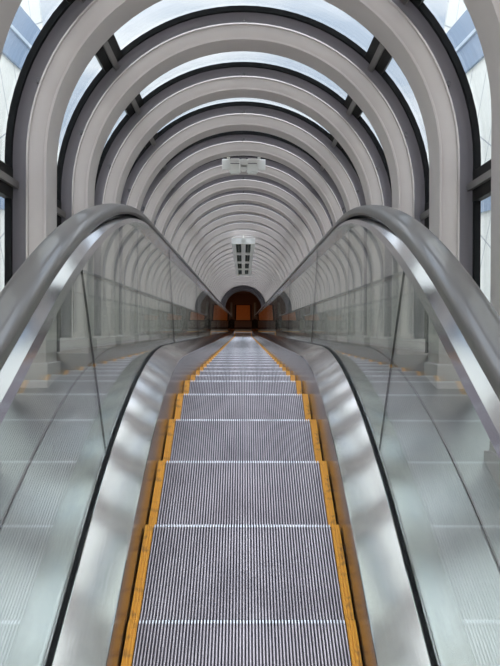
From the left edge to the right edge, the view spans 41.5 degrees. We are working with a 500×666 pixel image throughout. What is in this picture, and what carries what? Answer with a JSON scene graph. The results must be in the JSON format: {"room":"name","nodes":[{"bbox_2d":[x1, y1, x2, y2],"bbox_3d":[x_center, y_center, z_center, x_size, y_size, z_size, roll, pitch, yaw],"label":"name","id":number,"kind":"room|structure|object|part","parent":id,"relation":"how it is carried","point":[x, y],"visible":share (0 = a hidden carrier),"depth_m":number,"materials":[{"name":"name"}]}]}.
{"room":"escalator tunnel","nodes":[
{"label":"escalator tunnel","id":0,"kind":"room"},
{"bbox_2d":[225,293,260,328],"bbox_3d":[-0.298,-0.986,28.838,3.200,0.200,3.250,0,30,-1],"label":"wall","id":1,"kind":"structure","parent":0,"point":[236,298],"depth_m":29.17,"materials":[{"name":"brown"}]},
{"bbox_2d":[0,348,107,521],"bbox_3d":[-1.081,1.188,13.267,0.363,12.291,26.100,0,30,-1],"label":"floor","id":2,"kind":"structure","parent":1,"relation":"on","point":[27,417],"depth_m":2.67,"materials":[{"name":"metal"}]},
{"bbox_2d":[4,0,480,388],"bbox_3d":[-0.030,-0.756,3.103,2.164,2.046,1.297,0,30,-1],"label":"rib","id":3,"kind":"object","parent":2,"relation":"on","point":[49,75],"visible":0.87,"depth_m":3.03,"materials":[{"name":"paint"}]},
{"bbox_2d":[0,160,65,225],"bbox_3d":[-1.188,-0.746,12.594,0.050,12.921,22.240,0,30,-1],"label":"trim","id":4,"kind":"structure","parent":3,"relation":"attached to","point":[7,182],"depth_m":2.95,"materials":[{"name":"black metal"}]},
{"bbox_3d":[-1.011,0.249,3.101,0.185,0.225,0.212,0,0,-1],"label":"plate","id":5,"kind":"part","parent":3,"relation":"part of","materials":[{"name":"paint"}]},
{"bbox_3d":[0.944,0.256,3.122,0.185,0.225,0.212,0,0,-1],"label":"plate","id":6,"kind":"part","parent":3,"relation":"part of","materials":[{"name":"paint"}]},
{"bbox_2d":[420,159,490,227],"bbox_3d":[0.930,-0.738,12.616,0.050,12.921,22.240,0,30,-1],"label":"trim","id":7,"kind":"structure","parent":3,"relation":"attached to","point":[480,187],"depth_m":2.93,"materials":[{"name":"black metal"}]},
{"bbox_2d":[119,101,366,345],"bbox_3d":[-0.055,-0.826,5.502,2.164,1.955,1.244,0,30,-1],"label":"rib","id":8,"kind":"object","parent":2,"relation":"on","point":[194,126],"visible":0.77,"depth_m":5.42,"materials":[{"name":"paint"}]},
{"bbox_3d":[-1.036,0.127,5.500,0.185,0.225,0.212,0,0,-1],"label":"plate","id":9,"kind":"part","parent":8,"relation":"part of","materials":[{"name":"paint"}]},
{"bbox_3d":[0.919,0.134,5.521,0.185,0.225,0.212,0,0,-1],"label":"plate","id":10,"kind":"part","parent":8,"relation":"part of","materials":[{"name":"paint"}]},
{"bbox_2d":[150,155,335,340],"bbox_3d":[-0.071,-0.837,7.102,2.164,1.955,1.244,0,30,-1],"label":"rib","id":11,"kind":"object","parent":2,"relation":"on","point":[210,171],"visible":0.54,"depth_m":7.02,"materials":[{"name":"paint"}]},
{"bbox_3d":[-1.052,0.116,7.100,0.185,0.225,0.212,0,0,-1],"label":"plate","id":12,"kind":"part","parent":11,"relation":"part of","materials":[{"name":"paint"}]},
{"bbox_3d":[0.903,0.123,7.121,0.185,0.225,0.212,0,0,-1],"label":"plate","id":13,"kind":"part","parent":11,"relation":"part of","materials":[{"name":"paint"}]},
{"bbox_2d":[188,222,297,268],"bbox_3d":[-0.113,-0.864,11.102,2.164,1.955,1.244,0,30,-1],"label":"rib","id":14,"kind":"object","parent":2,"relation":"on","point":[239,225],"visible":0.31,"depth_m":11.02,"materials":[{"name":"paint"}]},
{"bbox_2d":[198,244,287,279],"bbox_3d":[-0.138,-0.881,13.501,2.164,1.955,1.244,0,30,-1],"label":"rib","id":15,"kind":"object","parent":2,"relation":"on","point":[229,246],"visible":0.15,"depth_m":13.42,"materials":[{"name":"paint"}]},
{"bbox_2d":[233,255,252,262],"bbox_3d":[-0.142,-1.627,14.088,0.412,0.921,1.490,0,30,-1],"label":"strip light","id":16,"kind":"object","parent":15,"relation":"hanging from","point":[237,258],"visible":0.7,"depth_m":14.20,"materials":[{"name":"white metal"}]},
{"bbox_2d":[201,249,284,281],"bbox_3d":[-0.146,-0.886,14.301,2.164,1.955,1.244,0,30,-1],"label":"rib","id":17,"kind":"object","parent":2,"relation":"on","point":[229,251],"visible":0.2,"depth_m":14.22,"materials":[{"name":"paint"}]},
{"bbox_2d":[203,253,282,284],"bbox_3d":[-0.155,-0.892,15.101,2.164,1.955,1.244,0,30,-1],"label":"rib","id":18,"kind":"object","parent":2,"relation":"on","point":[228,256],"visible":0.18,"depth_m":15.02,"materials":[{"name":"paint"}]},
{"bbox_2d":[207,261,278,288],"bbox_3d":[-0.172,-0.903,16.701,2.164,1.955,1.244,0,30,-1],"label":"rib","id":19,"kind":"object","parent":2,"relation":"on","point":[231,262],"visible":0.15,"depth_m":16.62,"materials":[{"name":"paint"}]},
{"bbox_2d":[235,270,250,274],"bbox_3d":[-0.177,-1.651,17.528,0.412,0.921,1.490,0,30,-1],"label":"strip light","id":20,"kind":"object","parent":19,"relation":"attached to","point":[238,272],"visible":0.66,"depth_m":17.53,"materials":[{"name":"white metal"}]},
{"bbox_2d":[209,264,276,290],"bbox_3d":[-0.180,-0.908,17.501,2.164,1.955,1.244,0,30,-1],"label":"rib","id":21,"kind":"object","parent":2,"relation":"on","point":[232,265],"visible":0.11,"depth_m":17.42,"materials":[{"name":"paint"}]},
{"bbox_2d":[212,270,273,293],"bbox_3d":[-0.197,-0.919,19.101,2.164,1.955,1.244,0,30,-1],"label":"rib","id":22,"kind":"object","parent":2,"relation":"on","point":[232,271],"visible":0.16,"depth_m":19.02,"materials":[{"name":"paint"}]},
{"bbox_2d":[213,272,272,294],"bbox_3d":[-0.205,-0.925,19.901,2.164,1.955,1.244,0,30,-1],"label":"rib","id":23,"kind":"object","parent":2,"relation":"on","point":[233,273],"visible":0.23,"depth_m":19.82,"materials":[{"name":"paint"}]},
{"bbox_2d":[219,282,266,301],"bbox_3d":[-0.255,-0.958,24.701,2.164,1.955,1.244,0,30,-1],"label":"rib","id":24,"kind":"object","parent":2,"relation":"on","point":[241,282],"visible":0.22,"depth_m":24.62,"materials":[{"name":"paint"}]},
{"bbox_2d":[220,284,265,301],"bbox_3d":[-0.263,-0.963,25.500,2.164,1.955,1.244,0,30,-1],"label":"rib","id":25,"kind":"object","parent":2,"relation":"on","point":[238,284],"visible":0.25,"depth_m":25.42,"materials":[{"name":"paint"}]},
{"bbox_2d":[66,0,175,187],"bbox_3d":[-0.881,-1.618,12.591,0.122,12.905,22.231,0,30,-1],"label":"trim","id":26,"kind":"structure","parent":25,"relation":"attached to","point":[108,55],"depth_m":3.72,"materials":[{"name":"black metal"}]},
{"bbox_2d":[57,5,428,353],"bbox_3d":[-0.038,-0.814,3.902,2.164,1.956,1.245,0,30,-1],"label":"rib","id":27,"kind":"object","parent":2,"relation":"on","point":[175,42],"visible":0.88,"depth_m":3.82,"materials":[{"name":"paint"}]},
{"bbox_3d":[-1.019,0.139,3.901,0.185,0.225,0.212,0,0,-1],"label":"plate","id":28,"kind":"part","parent":27,"relation":"part of","materials":[{"name":"paint"}]},
{"bbox_2d":[311,0,423,188],"bbox_3d":[0.629,-1.612,12.606,0.122,12.905,22.231,0,30,-1],"label":"trim","id":29,"kind":"structure","parent":27,"relation":"attached to","point":[379,58],"depth_m":3.72,"materials":[{"name":"black metal"}]},
{"bbox_3d":[0.936,0.146,3.921,0.185,0.225,0.212,0,0,-1],"label":"plate","id":30,"kind":"part","parent":27,"relation":"part of","materials":[{"name":"paint"}]},
{"bbox_2d":[94,62,391,348],"bbox_3d":[-0.046,-0.820,4.702,2.164,1.955,1.244,0,30,-1],"label":"rib","id":31,"kind":"object","parent":2,"relation":"on","point":[191,89],"visible":0.87,"depth_m":4.63,"materials":[{"name":"paint"}]},
{"bbox_3d":[-1.027,0.132,4.701,0.185,0.225,0.212,0,0,-1],"label":"plate","id":32,"kind":"part","parent":31,"relation":"part of","materials":[{"name":"paint"}]},
{"bbox_3d":[0.928,0.139,4.721,0.185,0.225,0.212,0,0,-1],"label":"plate","id":33,"kind":"part","parent":31,"relation":"part of","materials":[{"name":"paint"}]},
{"bbox_2d":[137,131,349,342],"bbox_3d":[-0.063,-0.831,6.302,2.164,1.955,1.244,0,30,-1],"label":"rib","id":34,"kind":"object","parent":2,"relation":"on","point":[232,143],"visible":0.75,"depth_m":6.22,"materials":[{"name":"paint"}]},
{"bbox_3d":[-1.044,0.121,6.300,0.185,0.225,0.212,0,0,-1],"label":"plate","id":35,"kind":"part","parent":34,"relation":"part of","materials":[{"name":"paint"}]},
{"bbox_2d":[222,157,264,173],"bbox_3d":[-0.062,-1.645,6.479,0.430,0.167,0.172,0,30,-1],"label":"floodlight","id":36,"kind":"object","parent":34,"relation":"attached to","point":[234,165],"visible":1,"depth_m":6.43,"materials":[{"name":"white metal"}]},
{"bbox_3d":[0.911,0.128,6.321,0.185,0.225,0.212,0,0,-1],"label":"plate","id":37,"kind":"part","parent":34,"relation":"part of","materials":[{"name":"paint"}]},
{"bbox_2d":[164,175,322,245],"bbox_3d":[-0.080,-0.842,7.902,2.164,1.955,1.244,0,30,-1],"label":"rib","id":38,"kind":"object","parent":2,"relation":"on","point":[275,189],"visible":0.44,"depth_m":7.82,"materials":[{"name":"paint"}]},
{"bbox_2d":[172,190,314,252],"bbox_3d":[-0.088,-0.848,8.702,2.164,1.955,1.244,0,30,-1],"label":"rib","id":39,"kind":"object","parent":2,"relation":"on","point":[238,196],"visible":0.45,"depth_m":8.62,"materials":[{"name":"paint"}]},
{"bbox_2d":[178,203,308,258],"bbox_3d":[-0.096,-0.853,9.502,2.164,1.955,1.244,0,30,-1],"label":"rib","id":40,"kind":"object","parent":2,"relation":"on","point":[235,208],"visible":0.34,"depth_m":9.42,"materials":[{"name":"paint"}]},
{"bbox_2d":[184,213,302,264],"bbox_3d":[-0.105,-0.859,10.302,2.164,1.955,1.244,0,30,-1],"label":"rib","id":41,"kind":"object","parent":2,"relation":"on","point":[240,217],"visible":0.34,"depth_m":10.22,"materials":[{"name":"paint"}]},
{"bbox_2d":[192,230,294,272],"bbox_3d":[-0.121,-0.870,11.902,2.164,1.955,1.244,0,30,-1],"label":"rib","id":42,"kind":"object","parent":2,"relation":"on","point":[236,233],"visible":0.3,"depth_m":11.82,"materials":[{"name":"paint"}]},
{"bbox_2d":[232,235,254,254],"bbox_3d":[-0.124,-1.616,12.368,0.412,0.921,1.490,0,30,-1],"label":"strip light","id":43,"kind":"object","parent":42,"relation":"hanging from","point":[240,246],"visible":1,"depth_m":12.03,"materials":[{"name":"white metal"}]},
{"bbox_2d":[196,236,290,276],"bbox_3d":[-0.130,-0.875,12.701,2.164,1.955,1.244,0,30,-1],"label":"rib","id":44,"kind":"object","parent":2,"relation":"on","point":[219,245],"visible":0.23,"depth_m":12.62,"materials":[{"name":"paint"}]},
{"bbox_2d":[206,257,280,286],"bbox_3d":[-0.163,-0.897,15.901,2.164,1.955,1.244,0,30,-1],"label":"rib","id":45,"kind":"object","parent":2,"relation":"on","point":[266,265],"visible":0.19,"depth_m":15.82,"materials":[{"name":"paint"}]},
{"bbox_2d":[234,263,251,269],"bbox_3d":[-0.160,-1.639,15.808,0.412,0.921,1.490,0,30,-1],"label":"strip light","id":46,"kind":"object","parent":45,"relation":"attached to","point":[238,266],"visible":0.72,"depth_m":15.81,"materials":[{"name":"white metal"}]},
{"bbox_2d":[211,267,275,292],"bbox_3d":[-0.188,-0.914,18.301,2.164,1.955,1.244,0,30,-1],"label":"rib","id":47,"kind":"object","parent":2,"relation":"on","point":[232,268],"visible":0.13,"depth_m":18.22,"materials":[{"name":"paint"}]},
{"bbox_2d":[216,275,270,297],"bbox_3d":[-0.222,-0.936,21.501,2.164,1.955,1.244,0,30,-1],"label":"rib","id":48,"kind":"object","parent":2,"relation":"on","point":[228,280],"visible":0.22,"depth_m":21.42,"materials":[{"name":"paint"}]},
{"bbox_2d":[215,274,271,295],"bbox_3d":[-0.213,-0.930,20.701,2.164,1.955,1.244,0,30,-1],"label":"rib","id":49,"kind":"object","parent":2,"relation":"on","point":[251,275],"visible":0.11,"depth_m":20.62,"materials":[{"name":"paint"}]},
{"bbox_2d":[217,277,269,298],"bbox_3d":[-0.230,-0.941,22.301,2.164,1.955,1.244,0,30,-1],"label":"rib","id":50,"kind":"object","parent":2,"relation":"on","point":[260,284],"visible":0.15,"depth_m":22.22,"materials":[{"name":"paint"}]},
{"bbox_2d":[218,279,268,299],"bbox_3d":[-0.238,-0.947,23.101,2.164,1.955,1.244,0,30,-1],"label":"rib","id":51,"kind":"object","parent":2,"relation":"on","point":[261,287],"visible":0.16,"depth_m":23.02,"materials":[{"name":"paint"}]},
{"bbox_2d":[219,281,267,300],"bbox_3d":[-0.247,-0.952,23.901,2.164,1.955,1.244,0,30,-1],"label":"rib","id":52,"kind":"object","parent":2,"relation":"on","point":[237,281],"visible":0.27,"depth_m":23.82,"materials":[{"name":"paint"}]},
{"bbox_2d":[0,0,499,489],"bbox_3d":[-0.022,-0.610,2.304,2.164,2.290,1.438,0,30,-1],"label":"rib","id":53,"kind":"object","parent":2,"relation":"on","point":[485,14],"visible":0.8,"depth_m":2.35,"materials":[{"name":"paint"}]},
{"bbox_3d":[0.951,0.543,2.324,0.185,0.225,0.212,0,0,-1],"label":"plate","id":54,"kind":"part","parent":53,"relation":"part of","materials":[{"name":"paint"}]},
{"bbox_2d":[235,305,251,320],"bbox_3d":[-0.294,-0.877,28.438,0.720,0.018,1.470,0,30,-1],"label":"door","id":55,"kind":"structure","parent":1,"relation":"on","point":[242,312],"depth_m":28.36,"materials":[{"name":"orange wood"}]},
{"bbox_2d":[377,349,499,562],"bbox_3d":[0.795,1.195,13.287,0.363,12.291,26.100,0,30,-1],"label":"floor","id":56,"kind":"structure","parent":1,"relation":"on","point":[453,412],"depth_m":2.59,"materials":[{"name":"glass"}]},
{"bbox_2d":[217,351,268,352],"bbox_3d":[-0.095,0.448,8.977,0.703,0.226,0.399,0,30,-1],"label":"step","id":57,"kind":"structure","parent":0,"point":[217,351],"depth_m":9.08,"materials":[{"name":"yellow paint"}]},
{"bbox_3d":[-0.155,1.066,14.479,1.500,11.992,23.500,0,30,-1],"label":"trim","id":58,"kind":"structure","parent":0,"visible":0},
{"bbox_2d":[0,203,234,665],"bbox_3d":[-0.699,0.553,13.423,0.400,13.256,26.064,0,30,-1],"label":"balustrade","id":59,"kind":"object","parent":58,"relation":"on","point":[72,526],"visible":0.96,"depth_m":2.11,"materials":[{"name":"grey metal"}]},
{"bbox_3d":[-0.898,0.746,13.589,0.006,11.932,25.300,0,30,-1],"label":"edge trim","id":60,"kind":"part","parent":59,"relation":"part of","materials":[{"name":"silver metal"}]},
{"bbox_3d":[-0.627,0.017,13.163,0.088,12.068,25.300,0,30,-1],"label":"handrail","id":61,"kind":"part","parent":59,"relation":"part of","materials":[{"name":"grey rubber"}]},
{"bbox_3d":[-0.524,-0.083,3.332,0.006,1.643,2.197,0,30,-1],"label":"glass panel","id":62,"kind":"part","parent":59,"relation":"part of","materials":[{"name":"clear glass"}]},
{"bbox_3d":[-0.511,0.678,14.190,0.008,12.266,23.800,0,30,-1],"label":"skirt panel","id":63,"kind":"part","parent":59,"relation":"part of","materials":[{"name":"metal"}]},
{"bbox_3d":[-0.549,-0.234,5.794,0.006,1.953,2.197,0,30,-1],"label":"glass panel","id":64,"kind":"part","parent":59,"relation":"part of","materials":[{"name":"clear glass"}]},
{"bbox_3d":[-0.575,-0.251,8.335,0.006,1.952,2.197,0,30,-1],"label":"glass panel","id":65,"kind":"part","parent":59,"relation":"part of","materials":[{"name":"clear glass"}]},
{"bbox_3d":[-0.602,-0.269,10.875,0.006,1.952,2.197,0,30,-1],"label":"glass panel","id":66,"kind":"part","parent":59,"relation":"part of","materials":[{"name":"clear glass"}]},
{"bbox_3d":[-0.628,-0.286,13.415,0.006,1.953,2.197,0,30,-1],"label":"glass panel","id":67,"kind":"part","parent":59,"relation":"part of","materials":[{"name":"clear glass"}]},
{"bbox_3d":[-0.655,-0.304,15.955,0.006,1.953,2.197,0,30,-1],"label":"glass panel","id":68,"kind":"part","parent":59,"relation":"part of","materials":[{"name":"clear glass"}]},
{"bbox_3d":[-0.681,-0.321,18.495,0.006,1.953,2.197,0,30,-1],"label":"glass panel","id":69,"kind":"part","parent":59,"relation":"part of","materials":[{"name":"clear glass"}]},
{"bbox_3d":[-0.708,-0.339,21.035,0.006,1.953,2.197,0,30,-1],"label":"glass panel","id":70,"kind":"part","parent":59,"relation":"part of","materials":[{"name":"clear glass"}]},
{"bbox_2d":[129,524,354,621],"bbox_3d":[-0.027,0.890,2.281,0.703,0.226,0.399,0,30,-1],"label":"step","id":71,"kind":"structure","parent":59,"relation":"attached to","point":[186,573],"depth_m":2.20,"materials":[{"name":"yellow paint"}]},
{"bbox_2d":[148,461,335,526],"bbox_3d":[-0.030,0.731,2.651,0.703,0.226,0.399,0,30,-1],"label":"step","id":72,"kind":"structure","parent":59,"relation":"attached to","point":[184,493],"depth_m":2.60,"materials":[{"name":"yellow paint"}]},
{"bbox_2d":[121,620,362,665],"bbox_3d":[-0.024,1.084,1.931,0.703,0.226,0.399,0,30,-1],"label":"step","id":73,"kind":"structure","parent":59,"relation":"attached to","point":[147,643],"depth_m":1.98,"materials":[{"name":"yellow paint"}]},
{"bbox_2d":[183,380,301,394],"bbox_3d":[-0.042,0.484,3.898,0.703,0.226,0.399,0,30,-1],"label":"step","id":74,"kind":"structure","parent":59,"relation":"attached to","point":[191,387],"depth_m":3.95,"materials":[{"name":"yellow paint"}]},
{"bbox_2d":[190,375,294,381],"bbox_3d":[-0.047,0.480,4.359,0.703,0.226,0.399,0,30,-1],"label":"step","id":75,"kind":"structure","parent":59,"relation":"attached to","point":[234,378],"depth_m":4.44,"materials":[{"name":"yellow paint"}]},
{"bbox_2d":[195,370,289,375],"bbox_3d":[-0.052,0.476,4.821,0.703,0.226,0.399,0,30,-1],"label":"step","id":76,"kind":"structure","parent":59,"relation":"attached to","point":[199,372],"depth_m":4.91,"materials":[{"name":"yellow paint"}]},
{"bbox_2d":[163,419,321,462],"bbox_3d":[-0.034,0.608,3.043,0.703,0.226,0.399,0,30,-1],"label":"step","id":77,"kind":"structure","parent":59,"relation":"attached to","point":[200,440],"depth_m":3.02,"materials":[{"name":"yellow paint"}]},
{"bbox_2d":[174,393,310,420],"bbox_3d":[-0.038,0.524,3.458,0.703,0.226,0.399,0,30,-1],"label":"step","id":78,"kind":"structure","parent":59,"relation":"attached to","point":[201,407],"depth_m":3.47,"materials":[{"name":"yellow paint"}]},
{"bbox_2d":[200,367,285,371],"bbox_3d":[-0.057,0.473,5.283,0.703,0.226,0.399,0,30,-1],"label":"step","id":79,"kind":"structure","parent":59,"relation":"attached to","point":[205,369],"depth_m":5.37,"materials":[{"name":"yellow paint"}]},
{"bbox_2d":[206,361,279,364],"bbox_3d":[-0.067,0.467,6.206,0.703,0.226,0.399,0,30,-1],"label":"step","id":80,"kind":"structure","parent":59,"relation":"attached to","point":[207,362],"depth_m":6.30,"materials":[{"name":"yellow paint"}]},
{"bbox_2d":[209,359,276,361],"bbox_3d":[-0.071,0.464,6.668,0.703,0.226,0.399,0,30,-1],"label":"step","id":81,"kind":"structure","parent":59,"relation":"attached to","point":[210,360],"depth_m":6.77,"materials":[{"name":"yellow paint"}]},
{"bbox_2d":[211,357,274,359],"bbox_3d":[-0.076,0.461,7.130,0.703,0.226,0.399,0,30,-1],"label":"step","id":82,"kind":"structure","parent":59,"relation":"attached to","point":[220,358],"depth_m":7.22,"materials":[{"name":"yellow paint"}]},
{"bbox_2d":[213,355,272,357],"bbox_3d":[-0.081,0.457,7.592,0.703,0.226,0.399,0,30,-1],"label":"step","id":83,"kind":"structure","parent":59,"relation":"attached to","point":[218,356],"depth_m":7.69,"materials":[{"name":"yellow paint"}]},
{"bbox_2d":[216,352,269,354],"bbox_3d":[-0.091,0.451,8.516,0.703,0.226,0.399,0,30,-1],"label":"step","id":84,"kind":"structure","parent":59,"relation":"attached to","point":[220,353],"depth_m":8.61,"materials":[{"name":"yellow paint"}]},
{"bbox_2d":[214,354,271,355],"bbox_3d":[-0.086,0.454,8.054,0.703,0.226,0.399,0,30,-1],"label":"step","id":85,"kind":"structure","parent":59,"relation":"attached to","point":[215,354],"depth_m":8.15,"materials":[{"name":"yellow paint"}]},
{"bbox_2d":[234,332,251,334],"bbox_3d":[-0.282,0.160,26.893,0.703,0.226,0.399,0,30,-1],"label":"step","id":86,"kind":"structure","parent":59,"relation":"attached to","point":[235,333],"depth_m":26.92,"materials":[{"name":"metal"}]},
{"bbox_2d":[220,349,265,350],"bbox_3d":[-0.105,0.441,9.901,0.703,0.226,0.399,0,30,-1],"label":"step","id":87,"kind":"structure","parent":59,"relation":"attached to","point":[220,349],"depth_m":10.00,"materials":[{"name":"yellow paint"}]},
{"bbox_2d":[221,348,264,349],"bbox_3d":[-0.110,0.438,10.363,0.703,0.226,0.399,0,30,-1],"label":"step","id":88,"kind":"structure","parent":59,"relation":"attached to","point":[221,348],"depth_m":10.47,"materials":[{"name":"yellow paint"}]},
{"bbox_2d":[223,346,262,346],"bbox_3d":[-0.124,0.429,11.748,0.703,0.226,0.399,0,30,-1],"label":"step","id":89,"kind":"structure","parent":59,"relation":"attached to","point":[223,346],"depth_m":11.85,"materials":[{"name":"grey metal"}]},
{"bbox_2d":[203,364,282,367],"bbox_3d":[-0.062,0.470,5.745,0.703,0.226,0.399,0,30,-1],"label":"step","id":90,"kind":"structure","parent":59,"relation":"attached to","point":[204,365],"depth_m":5.84,"materials":[{"name":"yellow paint"}]},
{"bbox_2d":[219,350,266,351],"bbox_3d":[-0.100,0.445,9.439,0.703,0.226,0.399,0,30,-1],"label":"step","id":91,"kind":"structure","parent":59,"relation":"attached to","point":[219,350],"depth_m":9.54,"materials":[{"name":"yellow paint"}]},
{"bbox_2d":[223,347,263,348],"bbox_3d":[-0.115,0.435,10.825,0.703,0.226,0.399,0,30,-1],"label":"step","id":92,"kind":"structure","parent":59,"relation":"attached to","point":[223,347],"depth_m":10.93,"materials":[{"name":"yellow paint"}]},
{"bbox_2d":[235,329,251,331],"bbox_3d":[-0.283,-0.091,27.102,0.700,0.014,0.206,0,30,-1],"label":"plate","id":93,"kind":"object","parent":59,"relation":"attached to","point":[236,330],"visible":1,"depth_m":27.11,"materials":[{"name":"silver metal"}]},
{"bbox_3d":[-0.283,-0.091,27.105,0.700,0.012,0.200,0,30,-1],"label":"plate","id":94,"kind":"part","parent":93,"relation":"part of","materials":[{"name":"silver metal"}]},
{"bbox_2d":[252,205,499,665],"bbox_3d":[0.414,0.556,13.435,0.400,13.256,26.064,0,30,-1],"label":"balustrade","id":95,"kind":"object","parent":58,"relation":"on","point":[422,563],"visible":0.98,"depth_m":2.07,"materials":[{"name":"grey metal"}]},
{"bbox_3d":[0.270,-0.335,21.045,0.006,1.953,2.197,0,30,-1],"label":"glass panel","id":96,"kind":"part","parent":95,"relation":"part of","materials":[{"name":"clear glass"}]},
{"bbox_3d":[0.297,-0.318,18.505,0.006,1.953,2.197,0,30,-1],"label":"glass panel","id":97,"kind":"part","parent":95,"relation":"part of","materials":[{"name":"clear glass"}]},
{"bbox_3d":[0.323,-0.300,15.965,0.006,1.953,2.197,0,30,-1],"label":"glass panel","id":98,"kind":"part","parent":95,"relation":"part of","materials":[{"name":"clear glass"}]},
{"bbox_3d":[0.350,-0.283,13.425,0.006,1.953,2.197,0,30,-1],"label":"glass panel","id":99,"kind":"part","parent":95,"relation":"part of","materials":[{"name":"clear glass"}]},
{"bbox_3d":[0.376,-0.265,10.885,0.006,1.952,2.197,0,30,-1],"label":"glass panel","id":100,"kind":"part","parent":95,"relation":"part of","materials":[{"name":"clear glass"}]},
{"bbox_3d":[0.403,-0.248,8.345,0.006,1.952,2.197,0,30,-1],"label":"glass panel","id":101,"kind":"part","parent":95,"relation":"part of","materials":[{"name":"clear glass"}]},
{"bbox_3d":[0.429,-0.230,5.805,0.006,1.953,2.197,0,30,-1],"label":"glass panel","id":102,"kind":"part","parent":95,"relation":"part of","materials":[{"name":"clear glass"}]},
{"bbox_3d":[0.209,0.681,14.198,0.008,12.266,23.800,0,30,-1],"label":"skirt panel","id":103,"kind":"part","parent":95,"relation":"part of","materials":[{"name":"metal"}]},
{"bbox_3d":[0.454,-0.079,3.343,0.006,1.643,2.197,0,30,-1],"label":"glass panel","id":104,"kind":"part","parent":95,"relation":"part of","materials":[{"name":"clear glass"}]},
{"bbox_3d":[0.351,0.020,13.174,0.088,12.068,25.300,0,30,-1],"label":"handrail","id":105,"kind":"part","parent":95,"relation":"part of","materials":[{"name":"grey rubber"}]},
{"bbox_3d":[0.609,0.751,13.605,0.006,11.932,25.300,0,30,-1],"label":"edge trim","id":106,"kind":"part","parent":95,"relation":"part of","materials":[{"name":"silver metal"}]},
{"label":"outside","id":107,"kind":"structure","parent":0,"visible":0},
{"bbox_2d":[0,0,59,291],"bbox_3d":[-12.046,-1.236,13.376,6.180,52.000,40.500,0,30,-1],"label":"office tower","id":108,"kind":"structure","parent":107,"point":[27,23],"depth_m":25.55,"materials":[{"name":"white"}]},
{"bbox_3d":[-8.911,-10.101,8.144,0.080,19.150,40.400,0,30,-1],"label":"rail","id":109,"kind":"part","parent":108,"relation":"part of","materials":[{"name":"grey"}]},
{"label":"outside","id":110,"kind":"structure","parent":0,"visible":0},
{"bbox_2d":[426,0,490,301],"bbox_3d":[11.772,-1.154,13.625,6.180,52.000,40.500,0,30,-1],"label":"office tower","id":111,"kind":"structure","parent":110,"point":[459,27],"depth_m":25.11,"materials":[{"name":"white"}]},
{"bbox_3d":[8.808,-10.040,8.329,0.080,19.150,40.400,0,30,-1],"label":"rail","id":112,"kind":"part","parent":111,"relation":"part of","materials":[{"name":"grey"}]},
{"bbox_3d":[-0.269,-1.447,26.199,3.800,2.487,1.493,0,30,-1],"label":"wall","id":113,"kind":"structure","parent":0,"visible":0},
{"bbox_2d":[221,285,265,306],"bbox_3d":[-0.267,-1.040,25.897,2.160,1.963,1.416,0,30,-1],"label":"trim","id":114,"kind":"structure","parent":113,"relation":"attached to","point":[250,289],"depth_m":25.92,"materials":[{"name":"grey paint"}]}
]}

